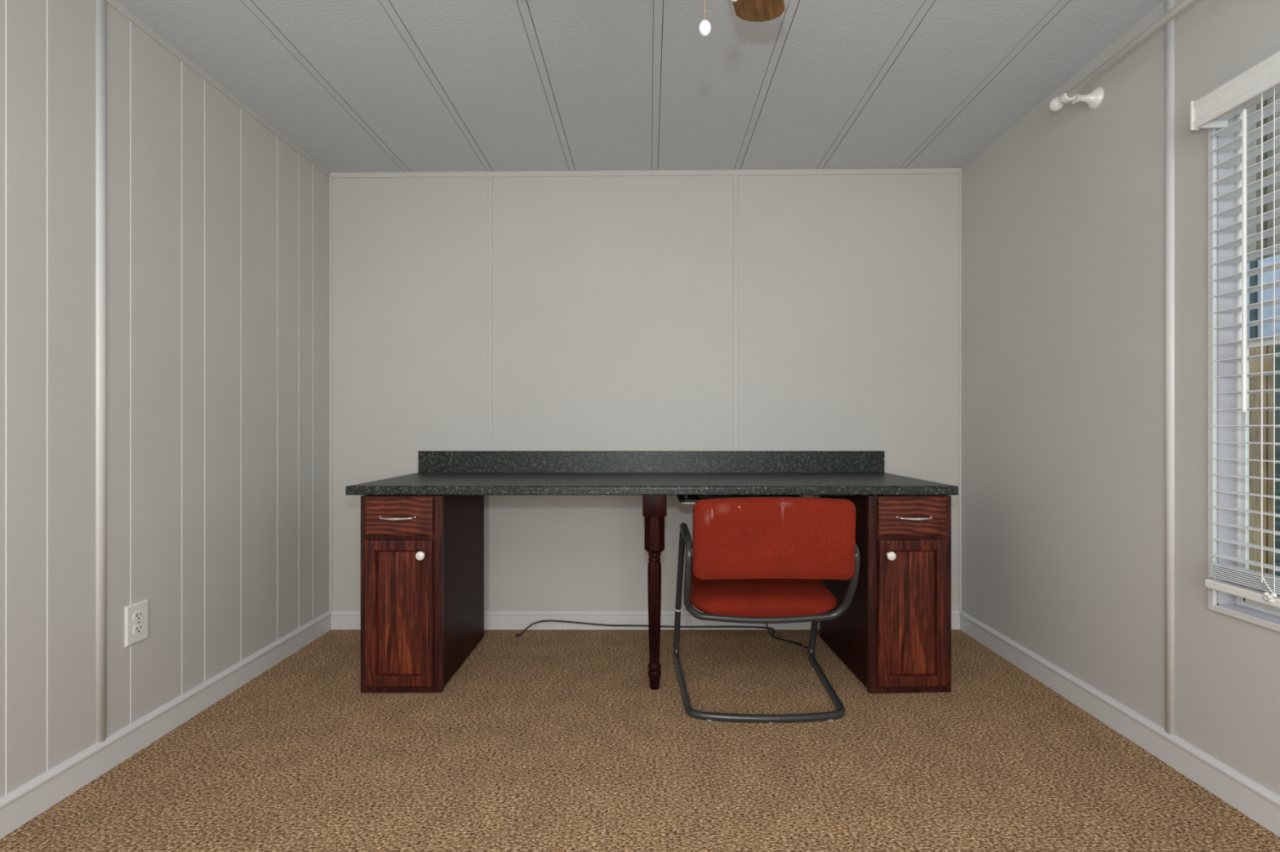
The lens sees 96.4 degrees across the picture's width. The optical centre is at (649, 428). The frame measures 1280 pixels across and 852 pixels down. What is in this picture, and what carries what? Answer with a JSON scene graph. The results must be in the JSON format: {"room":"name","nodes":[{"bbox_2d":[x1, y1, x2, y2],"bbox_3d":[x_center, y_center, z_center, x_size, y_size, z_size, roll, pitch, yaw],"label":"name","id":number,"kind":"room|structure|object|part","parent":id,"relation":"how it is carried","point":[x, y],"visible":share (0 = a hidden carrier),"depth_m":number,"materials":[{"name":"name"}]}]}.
{"room":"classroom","nodes":[
{"label":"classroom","id":0,"kind":"room"},
{"bbox_2d":[0,0,328,797],"bbox_3d":[-1.590,-0.180,0.230,0.100,2.300,5.060,0,0,0],"label":"wall","id":1,"kind":"structure","parent":0,"point":[217,228],"depth_m":1.76,"materials":[{"name":"paint"}]},
{"bbox_2d":[95,0,106,743],"bbox_3d":[-1.536,-0.165,1.607,0.009,2.090,0.030,0,0,0],"label":"trim","id":2,"kind":"structure","parent":1,"relation":"attached to","point":[100,5],"depth_m":1.60,"materials":[{"name":"paint"}]},
{"bbox_2d":[124,599,147,647],"bbox_3d":[-1.536,0.584,1.717,0.009,0.118,0.074,0,0,0],"label":"wall outlet","id":3,"kind":"object","parent":1,"relation":"attached to","point":[136,614],"visible":1,"depth_m":1.71,"materials":[{"name":"white plastic"}]},
{"bbox_2d":[133,623,143,635],"bbox_3d":[-1.534,0.604,1.717,0.004,0.029,0.033,0,0,0],"label":"receptacle","id":4,"kind":"object","parent":3,"relation":"attached to","point":[138,628],"depth_m":1.72,"materials":[{"name":"plastic"}]},
{"bbox_2d":[133,610,143,622],"bbox_3d":[-1.534,0.565,1.717,0.004,0.029,0.033,0,0,0],"label":"receptacle","id":5,"kind":"object","parent":3,"relation":"attached to","point":[138,615],"depth_m":1.72,"materials":[{"name":"plastic"}]},
{"bbox_2d":[0,610,331,839],"bbox_3d":[-1.534,0.923,0.280,0.016,0.093,4.960,0,0,0],"label":"baseboard","id":6,"kind":"structure","parent":1,"relation":"attached to","point":[23,804],"depth_m":1.71,"materials":[{"name":"paint"}]},
{"bbox_2d":[106,0,330,177],"bbox_3d":[-1.542,-1.219,0.280,0.016,0.022,4.960,0,0,0],"label":"trim","id":7,"kind":"structure","parent":1,"relation":"attached to","point":[117,6],"depth_m":1.98,"materials":[{"name":"paint"}]},
{"bbox_2d":[328,173,332,611],"bbox_3d":[-1.534,-0.174,2.761,0.012,2.109,0.018,0,0,0],"label":"trim","id":8,"kind":"structure","parent":1,"relation":"attached to","point":[330,178],"depth_m":2.75,"materials":[{"name":"paint"}]},
{"bbox_2d":[115,0,1163,172],"bbox_3d":[-0.018,-1.290,0.280,3.243,0.121,5.160,0,0,0],"label":"ceiling","id":9,"kind":"structure","parent":0,"point":[357,86],"depth_m":2.00,"materials":[{"name":"white paint"}]},
{"bbox_2d":[698,0,785,36],"bbox_3d":[0.132,-0.947,0.856,0.933,0.590,0.965,0,0,0],"label":"ceiling fan","id":10,"kind":"object","parent":9,"relation":"hanging from","point":[757,11],"visible":1,"depth_m":1.29,"materials":[{"name":"brown wood"}]},
{"bbox_3d":[0.204,-0.951,1.168,0.112,0.006,0.354,8,3,19],"label":"blade","id":11,"kind":"part","parent":10,"relation":"part of","materials":[{"name":"brown wood"}]},
{"bbox_2d":[0,630,1279,851],"bbox_3d":[0.057,1.030,0.280,3.393,0.120,5.160,0,0,0],"label":"floor","id":12,"kind":"structure","parent":0,"point":[540,740],"depth_m":1.62,"materials":[{"name":"carpet"}]},
{"bbox_2d":[360,495,484,693],"bbox_3d":[-0.905,0.607,2.337,0.298,0.718,0.595,0,0,0],"label":"base cabinet","id":13,"kind":"object","parent":12,"relation":"on","point":[422,557],"visible":0.98,"depth_m":2.08,"materials":[{"name":"brown wood"}]},
{"bbox_3d":[-0.909,0.325,2.057,0.135,0.014,0.027,0,0,0],"label":"handle","id":14,"kind":"part","parent":13,"relation":"part of","materials":[{"name":"silver metal"}]},
{"bbox_3d":[-0.909,0.322,2.079,0.246,0.140,0.018,0,0,0],"label":"drawer","id":15,"kind":"part","parent":13,"relation":"part of","materials":[{"name":"brown wood"}]},
{"bbox_3d":[-0.909,0.672,2.080,0.246,0.535,0.018,0,0,0],"label":"door","id":16,"kind":"part","parent":13,"relation":"part of","materials":[{"name":"brown wood"}]},
{"bbox_3d":[-0.909,0.672,2.083,0.162,0.451,0.004,0,0,0],"label":"panel","id":17,"kind":"part","parent":13,"relation":"part of","materials":[{"name":"brown wood"}]},
{"bbox_3d":[-0.905,0.607,2.099,0.298,0.718,0.019,0,0,0],"label":"frame","id":18,"kind":"part","parent":13,"relation":"part of","materials":[{"name":"brown wood"}]},
{"bbox_3d":[-0.820,0.457,2.055,0.032,0.032,0.032,0,0,0],"label":"knob","id":19,"kind":"part","parent":13,"relation":"part of","materials":[{"name":"ceramic"}]},
{"bbox_3d":[-0.905,0.603,2.370,0.290,0.710,0.527,0,0,0],"label":"panel","id":20,"kind":"part","parent":13,"relation":"part of","materials":[{"name":"brown wood"}]},
{"bbox_2d":[345,451,958,690],"bbox_3d":[0.010,0.540,2.423,2.234,0.860,0.672,0,0,0],"label":"desk","id":21,"kind":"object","parent":12,"relation":"on","point":[692,477],"depth_m":2.45,"materials":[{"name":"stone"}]},
{"bbox_3d":[0.019,0.606,2.135,0.088,0.728,0.088,0,0,0],"label":"leg","id":22,"kind":"part","parent":21,"relation":"part of","materials":[{"name":"brown wood"}]},
{"bbox_2d":[676,495,801,503],"bbox_3d":[0.365,0.267,2.377,0.500,0.048,0.366,0,0,0],"label":"keyboard tray","id":23,"kind":"object","parent":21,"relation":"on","point":[683,499],"depth_m":2.23,"materials":[{"name":"black plastic"}]},
{"bbox_2d":[515,620,802,644],"bbox_3d":[0.038,0.942,2.686,1.310,0.059,0.163,0,0,5],"label":"power cord","id":24,"kind":"object","parent":12,"relation":"on","point":[531,624],"visible":0.96,"depth_m":2.73,"materials":[{"name":"black plastic"}]},
{"bbox_2d":[673,497,860,724],"bbox_3d":[0.401,0.597,2.131,0.600,0.746,0.612,0,0,0],"label":"chair","id":25,"kind":"object","parent":12,"relation":"on","point":[748,560],"visible":1,"depth_m":1.84,"materials":[{"name":"red fabric"}]},
{"bbox_3d":[0.408,0.614,2.205,0.528,0.113,0.464,0,0,0],"label":"seat","id":26,"kind":"part","parent":25,"relation":"part of","materials":[{"name":"red fabric"}]},
{"bbox_3d":[0.406,0.360,1.865,0.528,0.273,0.080,0,0,0],"label":"backrest","id":27,"kind":"part","parent":25,"relation":"part of","materials":[{"name":"red fabric"}]},
{"bbox_2d":[765,623,808,648],"bbox_3d":[0.624,0.607,2.574,0.255,0.724,0.061,0,0,34],"label":"power cord","id":28,"kind":"object","parent":12,"relation":"on","point":[766,624],"visible":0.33,"depth_m":2.59,"materials":[{"name":"black plastic"}]},
{"bbox_2d":[819,495,951,693],"bbox_3d":[0.944,0.607,2.336,0.306,0.718,0.595,0,0,-2],"label":"base cabinet","id":29,"kind":"object","parent":12,"relation":"on","point":[894,634],"visible":0.95,"depth_m":2.08,"materials":[{"name":"brown wood"}]},
{"bbox_3d":[0.942,0.603,2.370,0.298,0.710,0.527,0,0,-2],"label":"panel","id":30,"kind":"part","parent":29,"relation":"part of","materials":[{"name":"brown wood"}]},
{"bbox_3d":[0.865,0.457,2.052,0.032,0.032,0.032,0,0,-2],"label":"knob","id":31,"kind":"part","parent":29,"relation":"part of","materials":[{"name":"ceramic"}]},
{"bbox_3d":[0.953,0.607,2.099,0.306,0.718,0.019,0,0,-2],"label":"frame","id":32,"kind":"part","parent":29,"relation":"part of","materials":[{"name":"brown wood"}]},
{"bbox_3d":[0.957,0.322,2.079,0.254,0.140,0.018,0,0,-2],"label":"drawer","id":33,"kind":"part","parent":29,"relation":"part of","materials":[{"name":"brown wood"}]},
{"bbox_3d":[0.957,0.672,2.080,0.254,0.535,0.018,0,0,-2],"label":"door","id":34,"kind":"part","parent":29,"relation":"part of","materials":[{"name":"brown wood"}]},
{"bbox_3d":[0.957,0.672,2.083,0.170,0.451,0.004,0,0,-2],"label":"panel","id":35,"kind":"part","parent":29,"relation":"part of","materials":[{"name":"brown wood"}]},
{"bbox_3d":[0.958,0.325,2.057,0.135,0.014,0.027,0,0,-2],"label":"handle","id":36,"kind":"part","parent":29,"relation":"part of","materials":[{"name":"silver metal"}]},
{"bbox_2d":[332,168,958,610],"bbox_3d":[-0.018,-0.180,2.810,3.243,2.300,0.100,0,0,0],"label":"wall","id":37,"kind":"structure","parent":0,"point":[612,296],"depth_m":2.76,"materials":[{"name":"paint"}]},
{"bbox_2d":[488,175,492,611],"bbox_3d":[-0.766,-0.168,2.761,0.021,2.095,0.018,0,0,0],"label":"trim","id":38,"kind":"structure","parent":37,"relation":"attached to","point":[490,177],"depth_m":2.75,"materials":[{"name":"paint"}]},
{"bbox_2d":[330,168,959,177],"bbox_3d":[-0.018,-1.228,2.762,3.043,0.045,0.016,0,0,0],"label":"trim","id":39,"kind":"structure","parent":37,"relation":"attached to","point":[924,171],"depth_m":2.75,"materials":[{"name":"paint"}]},
{"bbox_2d":[330,610,959,630],"bbox_3d":[-0.018,0.925,2.756,3.043,0.089,0.013,0,0,0],"label":"baseboard","id":40,"kind":"structure","parent":37,"relation":"attached to","point":[340,620],"depth_m":2.75,"materials":[{"name":"paint"}]},
{"bbox_2d":[417,451,884,472],"bbox_3d":[0.010,0.176,2.750,2.234,0.129,0.018,0,0,0],"label":"backsplash","id":41,"kind":"structure","parent":37,"relation":"attached to","point":[428,461],"depth_m":2.74,"materials":[{"name":"stone"}]},
{"bbox_2d":[733,173,737,451],"bbox_3d":[0.416,-0.172,2.761,0.021,2.104,0.018,0,0,0],"label":"trim","id":42,"kind":"structure","parent":37,"relation":"attached to","point":[735,175],"depth_m":2.75,"materials":[{"name":"paint"}]},
{"bbox_2d":[961,0,1279,795],"bbox_3d":[1.538,-0.180,0.280,0.070,2.300,5.160,0,0,0],"label":"wall","id":43,"kind":"structure","parent":0,"point":[1063,213],"depth_m":1.89,"materials":[{"name":"paint"}]},
{"bbox_2d":[958,168,961,611],"bbox_3d":[1.497,-0.185,2.761,0.012,2.130,0.018,0,0,0],"label":"trim","id":44,"kind":"structure","parent":43,"relation":"attached to","point":[960,169],"depth_m":2.75,"materials":[{"name":"paint"}]},
{"bbox_2d":[959,610,1279,837],"bbox_3d":[1.497,0.923,0.280,0.016,0.093,4.960,0,0,0],"label":"baseboard","id":45,"kind":"structure","parent":43,"relation":"attached to","point":[1251,798],"depth_m":1.72,"materials":[{"name":"paint"}]},
{"bbox_2d":[1048,0,1196,111],"bbox_3d":[1.446,-1.111,1.177,0.118,0.067,1.655,0,0,0],"label":"curtain rod","id":46,"kind":"object","parent":43,"relation":"attached to","point":[1093,100],"visible":1,"depth_m":1.78,"materials":[{"name":"white metal"}]},
{"bbox_2d":[1164,0,1174,734],"bbox_3d":[1.499,-0.185,1.651,0.010,2.131,0.028,0,0,0],"label":"trim","id":47,"kind":"structure","parent":43,"relation":"attached to","point":[1169,4],"depth_m":1.64,"materials":[{"name":"paint"}]},
{"bbox_2d":[1208,112,1279,632],"bbox_3d":[1.531,-0.196,1.032,0.076,1.360,0.997,0,0,0],"label":"window","id":48,"kind":"structure","parent":43,"relation":"in","point":[1254,612],"depth_m":1.51,"materials":[{"name":"paint"}]},
{"bbox_2d":[1190,50,1279,608],"bbox_3d":[1.460,-0.221,0.986,0.086,1.270,1.031,0,0,0],"label":"blind","id":49,"kind":"object","parent":48,"relation":"attached to","point":[1260,82],"visible":1,"depth_m":1.38,"materials":[{"name":"white plastic"}]},
{"bbox_3d":[1.473,0.404,0.986,0.054,0.021,1.011,0,0,0],"label":"rail","id":50,"kind":"part","parent":49,"relation":"part of","materials":[{"name":"white plastic"}]},
{"bbox_3d":[1.443,-0.206,1.336,0.004,1.178,0.025,0,0,-4],"label":"lift cord","id":51,"kind":"part","parent":49,"relation":"part of","materials":[{"name":"white fabric"}]},
{"bbox_3d":[1.478,-0.200,1.331,0.050,1.200,0.002,0,0,0],"label":"ladder cord","id":52,"kind":"part","parent":49,"relation":"part of","materials":[{"name":"white fabric"}]},
{"bbox_3d":[1.557,-0.196,1.032,0.016,1.328,0.959,0,0,0],"label":"frame","id":53,"kind":"part","parent":48,"relation":"part of","materials":[{"name":"white plastic"}]},
{"bbox_3d":[1.556,0.111,1.032,0.010,0.682,0.939,0,0,0],"label":"sash","id":54,"kind":"part","parent":48,"relation":"part of","materials":[{"name":"white plastic"}]},
{"label":"outside","id":55,"kind":"structure","parent":0,"visible":0},
{"bbox_3d":[5.402,1.520,2.500,7.197,0.100,13.000,0,0,0],"label":"lawn","id":56,"kind":"structure","parent":55,"visible":0},
{"bbox_2d":[1246,92,1279,339],"bbox_3d":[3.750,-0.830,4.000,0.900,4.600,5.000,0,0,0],"label":"house","id":57,"kind":"structure","parent":56,"relation":"on","point":[1255,331],"depth_m":3.32,"materials":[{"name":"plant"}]},
{"bbox_2d":[1248,344,1279,576],"bbox_3d":[2.855,0.520,2.817,0.110,1.900,3.635,0,0,0],"label":"wooden fence","id":58,"kind":"object","parent":56,"relation":"on","point":[1255,366],"visible":0.02,"depth_m":2.69,"materials":[{"name":"beige wood"}]},
{"bbox_3d":[2.870,0.370,2.800,0.040,1.400,3.600,0,0,0],"label":"rail","id":59,"kind":"part","parent":58,"relation":"part of","materials":[{"name":"beige wood"}]},
{"bbox_3d":[2.830,0.550,2.550,0.060,1.840,0.040,0,0,0],"label":"post","id":60,"kind":"part","parent":58,"relation":"part of","materials":[{"name":"beige wood"}]}
]}

